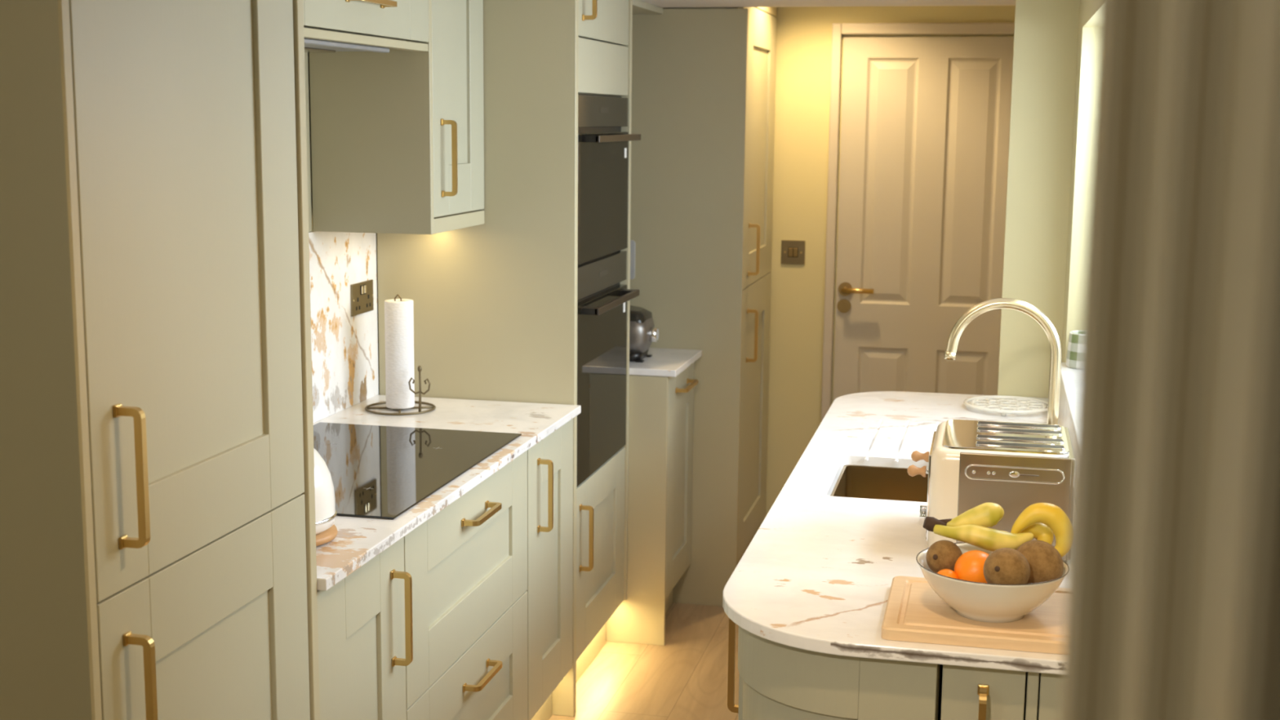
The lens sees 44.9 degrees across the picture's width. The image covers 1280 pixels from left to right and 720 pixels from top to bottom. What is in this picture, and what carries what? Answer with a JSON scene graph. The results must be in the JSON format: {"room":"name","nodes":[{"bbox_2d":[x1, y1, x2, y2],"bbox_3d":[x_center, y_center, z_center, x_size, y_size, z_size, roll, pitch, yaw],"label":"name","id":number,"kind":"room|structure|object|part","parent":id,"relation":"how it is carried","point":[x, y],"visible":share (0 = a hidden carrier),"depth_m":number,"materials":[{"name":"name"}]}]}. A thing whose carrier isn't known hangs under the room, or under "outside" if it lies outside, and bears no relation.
{"room":"kitchen","nodes":[
{"label":"kitchen","id":0,"kind":"room"},
{"bbox_2d":[307,52,379,395],"bbox_3d":[-0.961,-0.126,3.805,0.150,2.450,5.140,3,9,13],"label":"wall","id":1,"kind":"structure","parent":0,"point":[308,52],"depth_m":3.95,"materials":[{"name":"beige paint"}]},
{"bbox_2d":[308,231,378,422],"bbox_3d":[-0.936,-0.019,3.571,0.008,0.492,1.690,3,9,13],"label":"backsplash","id":2,"kind":"structure","parent":1,"relation":"attached to","point":[344,347],"depth_m":4.14,"materials":[{"name":"stone"}]},
{"bbox_2d":[350,279,373,316],"bbox_3d":[-0.763,-0.172,4.268,0.010,0.087,0.147,3,9,13],"label":"double socket","id":3,"kind":"object","parent":2,"relation":"attached to","point":[361,293],"visible":1,"depth_m":4.25,"materials":[{"name":"brown metal"}]},
{"bbox_2d":[303,0,428,231],"bbox_3d":[-0.802,-0.548,3.240,0.369,0.656,1.271,3,9,13],"label":"upper cabinet","id":4,"kind":"object","parent":1,"relation":"attached to","point":[385,24],"visible":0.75,"depth_m":3.47,"materials":[{"name":"green paint"}]},
{"bbox_3d":[-0.978,-0.465,3.294,0.009,0.470,1.271,3,9,13],"label":"panel","id":5,"kind":"part","parent":4,"relation":"part of","materials":[{"name":"beige wood"}]},
{"bbox_2d":[304,38,389,53],"bbox_3d":[-0.790,-0.689,3.325,0.273,0.036,0.660,3,9,13],"label":"extractor hood","id":6,"kind":"object","parent":4,"relation":"attached to","point":[310,45],"visible":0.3,"depth_m":3.44,"materials":[{"name":"grey metal"}]},
{"bbox_3d":[-0.840,-0.675,3.329,0.155,0.005,0.560,3,9,13],"label":"filter panel","id":7,"kind":"part","parent":6,"relation":"part of","materials":[{"name":"metal"}]},
{"bbox_3d":[-0.636,-0.701,3.381,0.038,0.018,0.880,3,9,13],"label":"rail","id":8,"kind":"part","parent":4,"relation":"part of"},
{"bbox_3d":[-0.586,-0.787,3.401,0.040,0.017,0.212,3,9,13],"label":"handle","id":9,"kind":"part","parent":4,"relation":"part of","materials":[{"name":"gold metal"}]},
{"bbox_2d":[309,0,484,234],"bbox_3d":[-0.608,-0.674,4.054,0.359,0.656,0.416,3,9,13],"label":"upper cabinet","id":10,"kind":"object","parent":1,"relation":"attached to","point":[397,135],"visible":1,"depth_m":3.89,"materials":[{"name":"green paint"}]},
{"bbox_3d":[-0.482,-0.510,3.918,0.040,0.197,0.017,3,9,13],"label":"handle","id":11,"kind":"part","parent":10,"relation":"part of","materials":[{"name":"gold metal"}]},
{"bbox_3d":[-0.479,-0.691,4.032,0.020,0.614,0.393,3,9,13],"label":"door","id":12,"kind":"part","parent":10,"relation":"part of","materials":[{"name":"green paint"}]},
{"bbox_2d":[632,0,662,14],"bbox_3d":[-0.260,-1.147,5.033,0.588,0.021,0.453,3,9,13],"label":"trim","id":13,"kind":"structure","parent":1,"relation":"attached to","point":[639,7],"depth_m":5.02,"materials":[{"name":"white paint"}]},
{"bbox_2d":[548,602,738,719],"bbox_3d":[0.242,1.486,1.835,6.200,0.100,9.200,3,9,13],"label":"floor","id":14,"kind":"structure","parent":0,"point":[686,677],"depth_m":4.77,"materials":[{"name":"brown wood"}]},
{"bbox_2d":[0,0,319,719],"bbox_3d":[-0.901,0.296,2.382,0.624,2.060,0.675,3,9,13],"label":"tall cabinet","id":15,"kind":"object","parent":14,"relation":"on","point":[158,560],"visible":1,"depth_m":2.13,"materials":[{"name":"green paint"}]},
{"bbox_3d":[-0.992,0.344,2.071,0.586,2.060,0.022,3,9,13],"label":"panel","id":16,"kind":"part","parent":15,"relation":"part of","materials":[{"name":"beige wood"}]},
{"bbox_3d":[-0.670,0.155,2.046,0.040,0.195,0.017,3,9,13],"label":"handle","id":17,"kind":"part","parent":15,"relation":"part of","materials":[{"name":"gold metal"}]},
{"bbox_3d":[-0.673,0.464,2.094,0.040,0.195,0.017,3,9,13],"label":"handle","id":18,"kind":"part","parent":15,"relation":"part of","materials":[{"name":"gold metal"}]},
{"bbox_3d":[-0.640,-0.217,2.241,0.020,0.985,0.622,3,9,13],"label":"door","id":19,"kind":"part","parent":15,"relation":"part of","materials":[{"name":"green paint"}]},
{"bbox_3d":[-0.649,0.723,2.389,0.020,0.914,0.622,3,9,13],"label":"door","id":20,"kind":"part","parent":15,"relation":"part of","materials":[{"name":"green paint"}]},
{"bbox_3d":[-0.844,0.246,2.699,0.590,2.060,0.024,3,9,13],"label":"panel","id":21,"kind":"part","parent":15,"relation":"part of","materials":[{"name":"beige wood"}]},
{"bbox_2d":[316,537,413,719],"bbox_3d":[-0.784,0.794,3.000,0.624,0.886,0.416,3,9,13],"label":"base cabinet","id":22,"kind":"object","parent":14,"relation":"on","point":[365,620],"visible":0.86,"depth_m":2.93,"materials":[{"name":"green paint"}]},
{"bbox_3d":[-0.465,0.506,3.028,0.040,0.194,0.017,3,9,13],"label":"handle","id":23,"kind":"part","parent":22,"relation":"part of","materials":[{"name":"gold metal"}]},
{"bbox_2d":[404,450,527,719],"bbox_3d":[-0.644,0.700,3.605,0.624,0.886,0.836,3,9,13],"label":"base cabinet","id":24,"kind":"object","parent":14,"relation":"on","point":[466,564],"visible":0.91,"depth_m":3.51,"materials":[{"name":"green paint"}]},
{"bbox_2d":[313,395,581,591],"bbox_3d":[-0.647,0.248,3.544,0.607,0.022,1.687,3,9,13],"label":"countertop","id":25,"kind":"structure","parent":24,"relation":"on","point":[357,540],"depth_m":3.82,"materials":[{"name":"stone"}]},
{"bbox_2d":[313,448,337,546],"bbox_3d":[-0.666,0.226,2.897,0.180,0.222,0.208,-7,12,-40],"label":"kettle","id":26,"kind":"object","parent":25,"relation":"on","point":[326,513],"visible":0.23,"depth_m":2.86,"materials":[{"name":"white plastic"}]},
{"bbox_2d":[364,293,435,415],"bbox_3d":[-0.643,-0.022,4.178,0.202,0.314,0.190,3,9,13],"label":"towel holder","id":27,"kind":"object","parent":25,"relation":"on","point":[420,407],"visible":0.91,"depth_m":4.13,"materials":[{"name":"brown metal"}]},
{"bbox_3d":[-0.650,-0.024,4.180,0.024,0.311,0.006,3,9,13],"label":"rod","id":28,"kind":"part","parent":27,"relation":"part of","materials":[{"name":"brown metal"}]},
{"bbox_2d":[384,298,414,408],"bbox_3d":[-0.648,-0.017,4.180,0.077,0.289,0.077,3,9,13],"label":"paper towel roll","id":29,"kind":"object","parent":27,"relation":"on","point":[398,315],"visible":0.99,"depth_m":4.15,"materials":[{"name":"white paper"}]},
{"bbox_3d":[-0.587,0.077,4.129,0.063,0.126,0.012,3,9,13],"label":"tension arm","id":30,"kind":"part","parent":27,"relation":"part of","materials":[{"name":"brown metal"}]},
{"bbox_2d":[313,422,521,519],"bbox_3d":[-0.656,0.237,3.524,0.544,0.005,0.850,3,9,13],"label":"induction hob","id":31,"kind":"object","parent":25,"relation":"in","point":[376,471],"visible":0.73,"depth_m":3.57,"materials":[{"name":"black glass"}]},
{"bbox_3d":[-0.390,0.824,3.565,0.020,0.356,0.830,3,9,13],"label":"drawer","id":32,"kind":"part","parent":24,"relation":"part of","materials":[{"name":"green paint"}]},
{"bbox_3d":[-0.354,0.347,3.491,0.040,0.017,0.182,3,9,13],"label":"handle","id":33,"kind":"part","parent":24,"relation":"part of","materials":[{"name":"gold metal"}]},
{"bbox_3d":[-0.358,0.723,3.550,0.040,0.017,0.182,3,9,13],"label":"handle","id":34,"kind":"part","parent":24,"relation":"part of","materials":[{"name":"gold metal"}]},
{"bbox_2d":[377,0,632,716],"bbox_3d":[-0.376,-0.056,4.653,0.622,2.060,0.654,3,9,13],"label":"tall cabinet","id":35,"kind":"object","parent":14,"relation":"on","point":[495,301],"visible":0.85,"depth_m":4.30,"materials":[{"name":"green paint"}]},
{"bbox_3d":[-0.153,0.510,4.429,0.040,0.197,0.017,3,9,13],"label":"handle","id":36,"kind":"part","parent":35,"relation":"part of","materials":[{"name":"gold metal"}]},
{"bbox_3d":[-0.136,-0.972,4.205,0.040,0.102,0.017,3,9,13],"label":"handle","id":37,"kind":"part","parent":35,"relation":"part of","materials":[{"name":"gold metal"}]},
{"bbox_3d":[-0.127,0.572,4.696,0.020,0.507,0.597,3,9,13],"label":"door","id":38,"kind":"part","parent":35,"relation":"part of","materials":[{"name":"green paint"}]},
{"bbox_3d":[-0.113,-0.842,4.474,0.020,0.147,0.597,3,9,13],"label":"filler panel","id":39,"kind":"part","parent":35,"relation":"part of","materials":[{"name":"green paint"}]},
{"bbox_3d":[-0.111,-0.990,4.450,0.020,0.143,0.597,3,9,13],"label":"door","id":40,"kind":"part","parent":35,"relation":"part of","materials":[{"name":"green paint"}]},
{"bbox_2d":[577,250,639,486],"bbox_3d":[-0.345,-0.002,4.657,0.588,0.626,0.596,3,9,13],"label":"oven","id":41,"kind":"object","parent":35,"relation":"in","point":[602,300],"visible":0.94,"depth_m":4.57,"materials":[{"name":"black glass"}]},
{"bbox_3d":[-0.120,0.061,4.615,0.024,0.513,0.594,3,9,13],"label":"door","id":42,"kind":"part","parent":41,"relation":"part of","materials":[{"name":"black glass"}]},
{"bbox_3d":[-0.118,-0.253,4.566,0.022,0.090,0.594,3,9,13],"label":"control panel","id":43,"kind":"part","parent":41,"relation":"part of","materials":[{"name":"black glass"}]},
{"bbox_2d":[577,93,640,264],"bbox_3d":[-0.340,-0.545,4.572,0.588,0.469,0.596,3,9,13],"label":"oven","id":44,"kind":"object","parent":35,"relation":"in","point":[602,146],"visible":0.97,"depth_m":4.49,"materials":[{"name":"black glass"}]},
{"bbox_3d":[-0.114,-0.720,4.493,0.022,0.087,0.594,3,9,13],"label":"control panel","id":45,"kind":"part","parent":44,"relation":"part of","materials":[{"name":"black glass"}]},
{"bbox_3d":[-0.115,-0.484,4.530,0.024,0.359,0.594,3,9,13],"label":"door","id":46,"kind":"part","parent":44,"relation":"part of","materials":[{"name":"black glass"}]},
{"bbox_3d":[-0.321,-0.177,4.949,0.588,1.910,0.022,3,9,13],"label":"panel","id":47,"kind":"part","parent":35,"relation":"part of","materials":[{"name":"beige wood"}]},
{"bbox_2d":[526,418,573,719],"bbox_3d":[-0.502,0.606,4.218,0.624,0.886,0.433,3,9,13],"label":"base cabinet","id":48,"kind":"object","parent":14,"relation":"on","point":[549,590],"visible":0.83,"depth_m":4.15,"materials":[{"name":"green paint"}]},
{"bbox_3d":[-0.243,0.349,3.985,0.040,0.195,0.017,3,9,13],"label":"handle","id":49,"kind":"part","parent":48,"relation":"part of","materials":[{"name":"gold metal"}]},
{"bbox_2d":[605,362,697,645],"bbox_3d":[-0.194,0.445,5.263,0.752,0.886,0.450,3,9,13],"label":"base cabinet","id":50,"kind":"object","parent":14,"relation":"on","point":[661,408],"visible":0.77,"depth_m":5.02,"materials":[{"name":"green paint"}]},
{"bbox_3d":[-0.262,0.476,5.061,0.712,0.886,0.020,3,9,13],"label":"panel","id":51,"kind":"part","parent":50,"relation":"part of","materials":[{"name":"beige wood"}]},
{"bbox_2d":[629,347,702,377],"bbox_3d":[-0.197,-0.006,5.195,0.739,0.022,0.451,3,9,13],"label":"countertop","id":52,"kind":"structure","parent":50,"relation":"on","point":[670,362],"depth_m":5.06,"materials":[{"name":"stone"}]},
{"bbox_2d":[629,305,658,362],"bbox_3d":[-0.041,-0.093,5.113,0.204,0.178,0.170,3,9,13],"label":"kettle","id":53,"kind":"object","parent":52,"relation":"on","point":[642,332],"visible":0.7,"depth_m":5.04,"materials":[{"name":"silver metal"}]},
{"bbox_3d":[-0.052,-0.156,5.105,0.168,0.052,0.158,3,9,13],"label":"lid","id":54,"kind":"part","parent":53,"relation":"part of","materials":[{"name":"black metal"}]},
{"bbox_3d":[0.127,0.384,5.192,0.020,0.730,0.427,3,9,13],"label":"door","id":55,"kind":"part","parent":50,"relation":"part of","materials":[{"name":"green paint"}]},
{"bbox_3d":[0.157,0.085,5.131,0.040,0.017,0.207,3,9,13],"label":"handle","id":56,"kind":"part","parent":50,"relation":"part of","materials":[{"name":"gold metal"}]},
{"bbox_2d":[630,7,777,606],"bbox_3d":[0.028,-0.343,5.766,0.896,2.290,0.847,3,9,13],"label":"tall cabinet","id":57,"kind":"object","parent":14,"relation":"on","point":[704,78],"visible":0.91,"depth_m":5.31,"materials":[{"name":"green paint"}]},
{"bbox_2d":[630,240,635,279],"bbox_3d":[-0.062,-0.346,5.340,0.091,0.135,0.013,3,9,13],"label":"switch","id":58,"kind":"object","parent":57,"relation":"attached to","point":[632,242],"visible":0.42,"depth_m":5.33,"materials":[{"name":"grey plastic"}]},
{"bbox_3d":[0.400,-0.086,5.520,0.040,0.194,0.017,3,9,13],"label":"handle","id":59,"kind":"part","parent":57,"relation":"part of","materials":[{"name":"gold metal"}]},
{"bbox_3d":[0.403,-0.389,5.473,0.040,0.187,0.017,3,9,13],"label":"handle","id":60,"kind":"part","parent":57,"relation":"part of","materials":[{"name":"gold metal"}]},
{"bbox_3d":[0.418,0.193,5.790,0.019,0.978,0.735,3,9,13],"label":"door","id":61,"kind":"part","parent":57,"relation":"part of","materials":[{"name":"green paint"}]},
{"bbox_3d":[0.428,-0.773,5.639,0.019,0.970,0.735,3,9,13],"label":"door","id":62,"kind":"part","parent":57,"relation":"part of","materials":[{"name":"green paint"}]},
{"bbox_2d":[727,617,738,712],"bbox_3d":[0.520,0.804,3.017,0.641,0.886,0.495,3,9,13],"label":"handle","id":63,"kind":"object","parent":14,"relation":"on","point":[734,708],"visible":0.09,"depth_m":2.84,"materials":[{"name":"green paint"}]},
{"bbox_2d":[722,391,1068,674],"bbox_3d":[0.648,0.277,3.443,0.625,0.022,2.272,3,9,13],"label":"countertop","id":64,"kind":"structure","parent":63,"relation":"on","point":[818,571],"depth_m":2.88,"materials":[{"name":"stone"}]},
{"bbox_2d":[830,464,928,502],"bbox_3d":[0.638,0.379,3.457,0.419,0.182,0.424,3,9,13],"label":"sink","id":65,"kind":"object","parent":64,"relation":"in","point":[892,483],"visible":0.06,"depth_m":3.66,"materials":[{"name":"brown metal"}]},
{"bbox_2d":[880,576,1066,654],"bbox_3d":[0.561,0.406,2.481,0.327,0.019,0.286,3,9,13],"label":"chopping board","id":66,"kind":"object","parent":64,"relation":"on","point":[914,612],"visible":0.44,"depth_m":2.39,"materials":[{"name":"brown wood"}]},
{"bbox_2d":[915,542,1068,622],"bbox_3d":[0.555,0.359,2.452,0.236,0.081,0.236,3,9,13],"label":"fruit bowl","id":67,"kind":"object","parent":66,"relation":"on","point":[975,601],"visible":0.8,"depth_m":2.37,"materials":[{"name":"white ceramic"}]},
{"bbox_2d":[925,540,962,573],"bbox_3d":[0.488,0.317,2.481,0.058,0.057,0.060,3,9,13],"label":"kiwi","id":68,"kind":"object","parent":67,"relation":"in","point":[941,554],"visible":0.85,"depth_m":2.46,"materials":[{"name":"brown food"}]},
{"bbox_2d":[937,568,958,578],"bbox_3d":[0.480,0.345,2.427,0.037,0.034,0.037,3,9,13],"label":"orange","id":69,"kind":"object","parent":67,"relation":"in","point":[947,572],"visible":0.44,"depth_m":2.42,"materials":[{"name":"orange food"}]},
{"bbox_2d":[954,550,989,582],"bbox_3d":[0.528,0.330,2.431,0.069,0.063,0.068,3,9,13],"label":"orange","id":70,"kind":"object","parent":67,"relation":"in","point":[969,566],"visible":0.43,"depth_m":2.41,"materials":[{"name":"orange food"}]},
{"bbox_2d":[923,502,1034,551],"bbox_3d":[0.542,0.266,2.482,0.174,0.069,0.076,3,9,13],"label":"banana bunch","id":71,"kind":"object","parent":67,"relation":"in","point":[971,526],"visible":0.96,"depth_m":2.47,"materials":[{"name":"yellow food"}]},
{"bbox_3d":[0.484,0.266,2.499,0.054,0.026,0.030,3,9,13],"label":"stem","id":72,"kind":"part","parent":71,"relation":"part of","materials":[{"name":"brown food"}]},
{"bbox_2d":[982,547,1030,584],"bbox_3d":[0.561,0.322,2.368,0.070,0.070,0.073,3,9,13],"label":"kiwi","id":73,"kind":"object","parent":67,"relation":"in","point":[1004,566],"visible":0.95,"depth_m":2.34,"materials":[{"name":"brown food"}]},
{"bbox_2d":[1001,502,1070,557],"bbox_3d":[0.628,0.271,2.489,0.133,0.093,0.058,3,9,13],"label":"banana bunch","id":74,"kind":"object","parent":67,"relation":"in","point":[1042,520],"visible":0.56,"depth_m":2.46,"materials":[{"name":"yellow food"}]},
{"bbox_2d":[1016,539,1063,583],"bbox_3d":[0.623,0.320,2.424,0.077,0.076,0.075,3,9,13],"label":"kiwi","id":75,"kind":"object","parent":67,"relation":"in","point":[1046,563],"visible":0.55,"depth_m":2.39,"materials":[{"name":"brown food"}]},
{"bbox_2d":[907,419,1074,560],"bbox_3d":[0.660,0.240,2.937,0.298,0.206,0.302,3,9,13],"label":"toaster","id":76,"kind":"object","parent":64,"relation":"on","point":[1014,466],"visible":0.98,"depth_m":2.80,"materials":[{"name":"metal"}]},
{"bbox_3d":[0.518,0.208,2.902,0.034,0.023,0.023,3,9,13],"label":"knob","id":77,"kind":"part","parent":76,"relation":"part of","materials":[{"name":"brown wood"}]},
{"bbox_3d":[0.547,0.188,3.027,0.034,0.023,0.023,3,9,13],"label":"knob","id":78,"kind":"part","parent":76,"relation":"part of","materials":[{"name":"brown wood"}]},
{"bbox_3d":[0.558,0.238,2.965,0.006,0.163,0.230,3,9,13],"label":"control plate","id":79,"kind":"part","parent":76,"relation":"part of","materials":[{"name":"silver metal"}]},
{"bbox_3d":[0.688,0.144,2.919,0.224,0.004,0.268,3,9,13],"label":"plate","id":80,"kind":"part","parent":76,"relation":"part of","materials":[{"name":"silver metal"}]},
{"bbox_3d":[0.707,0.241,2.928,0.202,0.187,0.299,3,9,13],"label":"panel","id":81,"kind":"part","parent":76,"relation":"part of","materials":[{"name":"metal"}]},
{"bbox_2d":[943,297,1062,424],"bbox_3d":[0.792,0.071,3.374,0.264,0.408,0.119,3,9,13],"label":"tap","id":82,"kind":"object","parent":64,"relation":"on","point":[1037,314],"visible":0.75,"depth_m":3.37,"materials":[{"name":"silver metal"}]},
{"bbox_2d":[963,395,1048,416],"bbox_3d":[1.020,0.127,4.294,0.243,0.017,0.243,3,9,13],"label":"trivet","id":83,"kind":"object","parent":64,"relation":"on","point":[998,407],"visible":1,"depth_m":4.29,"materials":[{"name":"white"}]},
{"bbox_2d":[737,626,942,719],"bbox_3d":[0.324,0.862,2.635,0.343,0.886,0.340,3,9,13],"label":"base cabinet","id":84,"kind":"object","parent":14,"relation":"on","point":[777,681],"visible":0.52,"depth_m":2.42,"materials":[{"name":"green paint"}]},
{"bbox_2d":[940,664,1026,719],"bbox_3d":[0.551,0.876,2.563,0.123,0.886,0.378,3,9,13],"label":"base cabinet","id":85,"kind":"object","parent":14,"relation":"on","point":[968,693],"visible":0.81,"depth_m":2.36,"materials":[{"name":"green paint"}]},
{"bbox_3d":[0.517,0.591,2.351,0.017,0.194,0.040,3,9,13],"label":"handle","id":86,"kind":"part","parent":85,"relation":"part of","materials":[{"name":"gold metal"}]},
{"bbox_2d":[1023,671,1062,719],"bbox_3d":[0.678,0.878,2.554,0.122,0.886,0.338,3,9,13],"label":"base cabinet","id":87,"kind":"object","parent":14,"relation":"on","point":[1042,693],"visible":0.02,"depth_m":2.34,"materials":[{"name":"green paint"}]},
{"bbox_3d":[0.653,0.828,2.388,0.104,0.732,0.021,3,9,13],"label":"panel","id":88,"kind":"part","parent":87,"relation":"part of","materials":[{"name":"green paint"}]},
{"bbox_2d":[640,0,1015,7],"bbox_3d":[0.151,-0.646,1.002,6.200,0.256,8.190,3,9,13],"label":"ceiling","id":89,"kind":"structure","parent":0,"point":[661,3],"depth_m":4.92,"materials":[{"name":"white paint"}]},
{"bbox_2d":[752,5,1015,537],"bbox_3d":[0.104,-0.498,6.246,3.825,2.450,0.150,3,9,13],"label":"wall","id":90,"kind":"structure","parent":0,"point":[804,33],"depth_m":6.03,"materials":[{"name":"beige paint"}]},
{"bbox_2d":[781,240,805,264],"bbox_3d":[0.599,-0.421,6.061,0.093,0.093,0.009,3,9,13],"label":"light switch","id":91,"kind":"object","parent":90,"relation":"attached to","point":[793,251],"visible":1,"depth_m":6.06,"materials":[{"name":"brown metal"}]},
{"bbox_2d":[821,22,1014,421],"bbox_3d":[1.098,-0.242,5.940,0.782,2.058,0.074,3,9,13],"label":"door","id":92,"kind":"structure","parent":90,"relation":"in","point":[925,126],"depth_m":5.92,"materials":[{"name":"white paint"}]},
{"bbox_3d":[0.842,-0.269,5.985,0.123,0.019,0.054,3,9,13],"label":"handle","id":93,"kind":"part","parent":92,"relation":"part of","materials":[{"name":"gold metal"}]},
{"bbox_2d":[997,0,1079,398],"bbox_3d":[1.287,-0.016,4.500,0.473,2.062,0.130,3,9,13],"label":"wall pier","id":94,"kind":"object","parent":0,"point":[1045,48],"visible":0.11,"depth_m":4.40,"materials":[{"name":"beige paint"}]},
{"bbox_2d":[1061,0,1098,362],"bbox_3d":[0.904,0.300,2.463,0.300,2.062,4.060,3,9,13],"label":"window","id":95,"kind":"structure","parent":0,"point":[1088,11],"depth_m":4.16,"materials":[{"name":"beige paint"}]},
{"bbox_2d":[1058,382,1075,452],"bbox_3d":[0.950,0.222,3.373,0.013,0.114,2.256,3,9,13],"label":"upstand","id":96,"kind":"object","parent":95,"relation":"attached to","point":[1064,418],"visible":0.02,"depth_m":3.87,"materials":[{"name":"stone"}]},
{"bbox_2d":[1060,362,1079,440],"bbox_3d":[1.103,-0.297,3.342,0.288,0.918,1.640,3,9,13],"label":"window sill","id":97,"kind":"structure","parent":95,"relation":"in","point":[1068,376],"depth_m":3.81,"materials":[{"name":"white paint"}]},
{"bbox_2d":[1066,330,1080,368],"bbox_3d":[1.192,-0.027,4.142,0.100,0.094,0.100,3,9,13],"label":"pot","id":98,"kind":"object","parent":97,"relation":"on","point":[1074,338],"visible":0.38,"depth_m":4.12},
{"bbox_3d":[1.750,0.676,0.115,2.580,2.062,0.200,3,9,13],"label":"wall","id":99,"kind":"structure","parent":0,"visible":0},
{"bbox_2d":[1059,0,1279,719],"bbox_3d":[0.333,0.605,0.482,0.429,2.061,0.224,3,9,13],"label":"curtain","id":100,"kind":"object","parent":99,"relation":"attached to","point":[1172,612],"depth_m":0.40,"materials":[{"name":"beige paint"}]}
]}

